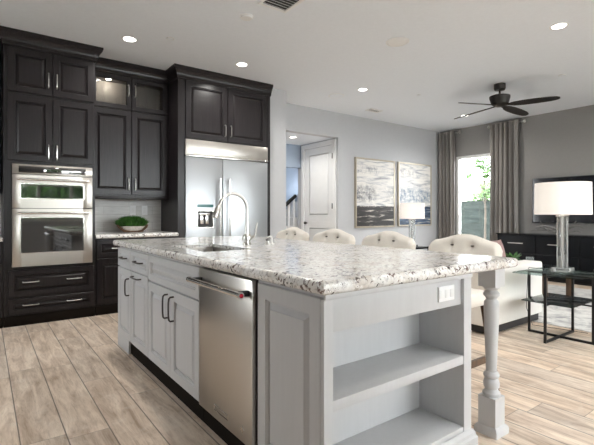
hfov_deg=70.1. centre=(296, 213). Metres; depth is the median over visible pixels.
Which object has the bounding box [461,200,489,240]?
fence
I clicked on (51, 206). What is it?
wall oven
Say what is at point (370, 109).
ceiling vent
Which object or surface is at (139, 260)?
base cabinet
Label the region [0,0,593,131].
ceiling
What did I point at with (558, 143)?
wall
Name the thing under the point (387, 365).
bookshelf
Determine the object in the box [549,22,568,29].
recessed light
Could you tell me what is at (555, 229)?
ornament
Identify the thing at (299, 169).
wall
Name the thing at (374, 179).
framed canvas
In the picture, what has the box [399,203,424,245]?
table lamp
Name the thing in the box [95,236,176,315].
base cabinet
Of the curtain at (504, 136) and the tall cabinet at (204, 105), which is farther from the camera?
the curtain at (504, 136)
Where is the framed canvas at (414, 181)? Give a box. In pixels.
[397,162,431,225]
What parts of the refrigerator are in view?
door, dispenser lever, dispenser frame, handle, grille panel, handle, door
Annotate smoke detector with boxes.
[240,13,252,20]
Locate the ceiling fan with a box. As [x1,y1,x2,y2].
[454,83,559,118]
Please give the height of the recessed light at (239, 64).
0.007 m
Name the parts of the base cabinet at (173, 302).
door, handle, handle, false drawer, door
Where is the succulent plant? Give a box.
[506,252,520,259]
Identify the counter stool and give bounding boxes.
[276,227,308,240]
[312,229,355,244]
[361,231,415,249]
[428,234,502,390]
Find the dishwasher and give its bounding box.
[186,267,257,444]
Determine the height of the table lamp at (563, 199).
1.439 m
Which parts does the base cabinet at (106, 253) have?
door, drawer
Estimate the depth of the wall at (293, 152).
8.62 m
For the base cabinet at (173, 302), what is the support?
on the floor
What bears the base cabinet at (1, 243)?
on the floor
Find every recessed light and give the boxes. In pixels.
[121,36,137,42]
[235,62,248,66]
[357,88,367,90]
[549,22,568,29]
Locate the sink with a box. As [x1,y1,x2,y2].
[185,247,233,251]
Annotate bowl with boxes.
[117,224,147,232]
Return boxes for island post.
[474,269,508,439]
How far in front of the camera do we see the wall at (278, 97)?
6.34 m
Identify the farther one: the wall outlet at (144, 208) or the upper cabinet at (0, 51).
the wall outlet at (144, 208)
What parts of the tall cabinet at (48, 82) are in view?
door, door, drawer, drawer, crown molding, door, door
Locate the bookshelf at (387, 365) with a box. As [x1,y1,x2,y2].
[258,274,477,444]
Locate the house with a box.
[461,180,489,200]
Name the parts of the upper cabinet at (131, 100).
door, door, interior panel, light rail, crown molding, door, door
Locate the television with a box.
[532,175,593,223]
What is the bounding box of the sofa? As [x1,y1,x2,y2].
[471,260,541,332]
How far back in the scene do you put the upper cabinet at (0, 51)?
4.53 m
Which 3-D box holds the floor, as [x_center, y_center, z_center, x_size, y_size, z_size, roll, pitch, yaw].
[0.822,1.200,3.753,11.290,0.100,11.350,0,0,-37]
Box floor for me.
[0,281,593,444]
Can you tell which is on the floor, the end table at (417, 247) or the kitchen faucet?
the end table at (417, 247)
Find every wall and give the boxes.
[0,194,160,234]
[270,88,285,237]
[286,103,439,250]
[286,144,300,167]
[286,167,297,208]
[298,139,331,228]
[440,105,593,234]
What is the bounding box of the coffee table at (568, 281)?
[542,264,571,295]
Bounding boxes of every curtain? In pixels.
[438,131,454,238]
[490,120,518,240]
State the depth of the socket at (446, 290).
1.92 m
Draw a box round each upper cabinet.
[0,51,1,193]
[95,57,168,199]
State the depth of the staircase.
9.30 m
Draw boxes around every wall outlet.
[130,206,135,214]
[142,206,146,214]
[438,285,453,301]
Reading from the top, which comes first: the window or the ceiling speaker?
the ceiling speaker
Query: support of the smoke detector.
attached to the ceiling at (456, 51)
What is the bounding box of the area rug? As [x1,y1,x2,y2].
[533,284,591,332]
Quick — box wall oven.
[11,163,91,266]
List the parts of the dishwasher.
handle, name plate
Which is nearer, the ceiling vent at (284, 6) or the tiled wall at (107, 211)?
the ceiling vent at (284, 6)
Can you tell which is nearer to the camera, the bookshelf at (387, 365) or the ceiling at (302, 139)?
the bookshelf at (387, 365)
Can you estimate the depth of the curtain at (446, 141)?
9.38 m
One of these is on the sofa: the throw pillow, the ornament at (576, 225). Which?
the throw pillow
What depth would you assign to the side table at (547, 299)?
3.88 m
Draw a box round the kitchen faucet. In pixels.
[212,192,257,244]
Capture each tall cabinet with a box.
[0,25,103,327]
[161,63,272,237]
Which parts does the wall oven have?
oven door, oven door, control panel, window trim, window trim, handle, handle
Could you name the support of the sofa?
on the area rug
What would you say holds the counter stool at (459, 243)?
on the floor
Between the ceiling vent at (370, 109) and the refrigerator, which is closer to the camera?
the refrigerator
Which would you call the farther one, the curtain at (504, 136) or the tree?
the tree
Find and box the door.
[301,139,335,240]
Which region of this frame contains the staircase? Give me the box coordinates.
[286,194,297,228]
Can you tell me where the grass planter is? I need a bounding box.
[115,215,149,232]
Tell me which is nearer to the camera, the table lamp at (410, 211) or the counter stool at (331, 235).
the counter stool at (331, 235)
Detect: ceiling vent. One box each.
[258,0,304,12]
[365,108,382,112]
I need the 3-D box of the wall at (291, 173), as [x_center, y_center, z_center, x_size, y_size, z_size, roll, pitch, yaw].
[-0.918,-0.130,9.590,2.850,2.560,0.100,0,0,-37]
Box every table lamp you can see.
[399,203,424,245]
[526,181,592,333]
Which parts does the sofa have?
backrest, armrest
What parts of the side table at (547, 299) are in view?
glass, frame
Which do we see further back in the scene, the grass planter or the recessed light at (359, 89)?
the recessed light at (359, 89)
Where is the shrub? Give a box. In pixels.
[462,178,489,200]
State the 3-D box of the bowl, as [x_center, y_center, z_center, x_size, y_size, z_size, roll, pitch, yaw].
[-2.069,0.180,5.308,0.384,0.101,0.211,0,0,-37]
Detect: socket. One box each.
[440,290,443,298]
[445,289,448,297]
[450,288,453,296]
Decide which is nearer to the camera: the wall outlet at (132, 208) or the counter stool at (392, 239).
the counter stool at (392, 239)
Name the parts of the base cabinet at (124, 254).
foot panel, door, drawer, handle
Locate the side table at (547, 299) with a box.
[512,267,593,344]
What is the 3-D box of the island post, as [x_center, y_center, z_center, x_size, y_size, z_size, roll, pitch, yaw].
[1.027,0.716,2.237,0.124,0.868,0.124,0,0,-37]
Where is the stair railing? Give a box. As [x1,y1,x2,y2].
[286,195,296,227]
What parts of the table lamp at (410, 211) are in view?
lamp shade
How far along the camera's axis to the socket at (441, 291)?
1.90 m
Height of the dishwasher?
0.866 m
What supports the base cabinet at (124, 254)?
on the floor
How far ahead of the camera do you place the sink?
3.19 m
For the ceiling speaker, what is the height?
0.011 m
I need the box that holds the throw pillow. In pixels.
[492,239,505,256]
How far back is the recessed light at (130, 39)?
4.53 m
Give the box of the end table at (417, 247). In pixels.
[415,246,428,249]
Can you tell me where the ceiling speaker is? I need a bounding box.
[386,37,408,46]
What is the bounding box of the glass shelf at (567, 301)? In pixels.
[521,293,591,307]
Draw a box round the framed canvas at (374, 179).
[354,157,394,227]
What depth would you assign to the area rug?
4.79 m
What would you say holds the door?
in the wall at (299, 169)
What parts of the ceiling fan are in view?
blade, blade, motor, blade, blade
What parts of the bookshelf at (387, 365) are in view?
panel, panel, shelf, shelf, molding, molding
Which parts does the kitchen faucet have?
spout, lever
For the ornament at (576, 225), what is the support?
on the media console
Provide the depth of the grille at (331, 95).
6.64 m
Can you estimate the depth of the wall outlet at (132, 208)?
5.62 m
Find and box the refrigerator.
[185,139,267,237]
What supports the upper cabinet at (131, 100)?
attached to the tiled wall at (107, 211)
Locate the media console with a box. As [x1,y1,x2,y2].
[496,232,593,285]
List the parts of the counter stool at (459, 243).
backrest, seat, leg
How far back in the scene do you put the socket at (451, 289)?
1.95 m
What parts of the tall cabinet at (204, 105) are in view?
door, crown molding, door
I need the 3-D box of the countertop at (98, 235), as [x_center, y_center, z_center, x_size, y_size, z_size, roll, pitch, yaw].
[-2.070,0.256,5.307,0.957,0.048,0.662,0,0,-37]
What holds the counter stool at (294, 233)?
on the floor
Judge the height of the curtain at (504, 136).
2.948 m
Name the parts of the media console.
drawer, drawer, drawer, drawer, drawer, drawer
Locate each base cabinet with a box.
[0,241,2,327]
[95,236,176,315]
[118,247,133,355]
[130,250,150,371]
[148,254,203,421]
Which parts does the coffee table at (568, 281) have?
leg, leg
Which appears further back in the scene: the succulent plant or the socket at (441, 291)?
the succulent plant
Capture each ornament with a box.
[530,221,556,234]
[568,221,587,233]
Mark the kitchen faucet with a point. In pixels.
(246, 238)
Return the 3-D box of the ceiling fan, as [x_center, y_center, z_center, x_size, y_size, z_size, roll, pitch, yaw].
[3.014,-1.706,6.330,1.305,0.325,1.088,0,0,12]
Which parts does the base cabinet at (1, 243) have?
drawer, door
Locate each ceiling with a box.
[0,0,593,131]
[286,132,332,144]
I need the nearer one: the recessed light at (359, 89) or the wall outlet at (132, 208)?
the wall outlet at (132, 208)
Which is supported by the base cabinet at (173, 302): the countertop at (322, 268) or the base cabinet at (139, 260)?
the countertop at (322, 268)
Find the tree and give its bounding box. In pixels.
[464,156,489,238]
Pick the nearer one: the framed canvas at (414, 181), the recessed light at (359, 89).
the recessed light at (359, 89)
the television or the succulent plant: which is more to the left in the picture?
the succulent plant
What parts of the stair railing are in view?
handrail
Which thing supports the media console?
on the floor
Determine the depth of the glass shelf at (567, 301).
3.89 m
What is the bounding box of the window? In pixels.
[456,153,489,234]
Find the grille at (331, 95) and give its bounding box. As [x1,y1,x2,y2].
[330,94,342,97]
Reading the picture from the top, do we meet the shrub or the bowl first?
the shrub
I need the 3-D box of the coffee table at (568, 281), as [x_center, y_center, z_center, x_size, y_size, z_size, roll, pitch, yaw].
[3.154,0.933,6.055,0.880,0.407,1.130,0,0,-37]
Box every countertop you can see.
[95,231,178,238]
[113,236,517,295]
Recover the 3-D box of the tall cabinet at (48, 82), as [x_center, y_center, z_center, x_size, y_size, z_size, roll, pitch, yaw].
[-2.786,-0.359,4.749,0.996,3.019,0.702,0,0,-37]
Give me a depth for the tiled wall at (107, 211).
5.53 m
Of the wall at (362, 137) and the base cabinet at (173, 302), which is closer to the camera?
the base cabinet at (173, 302)

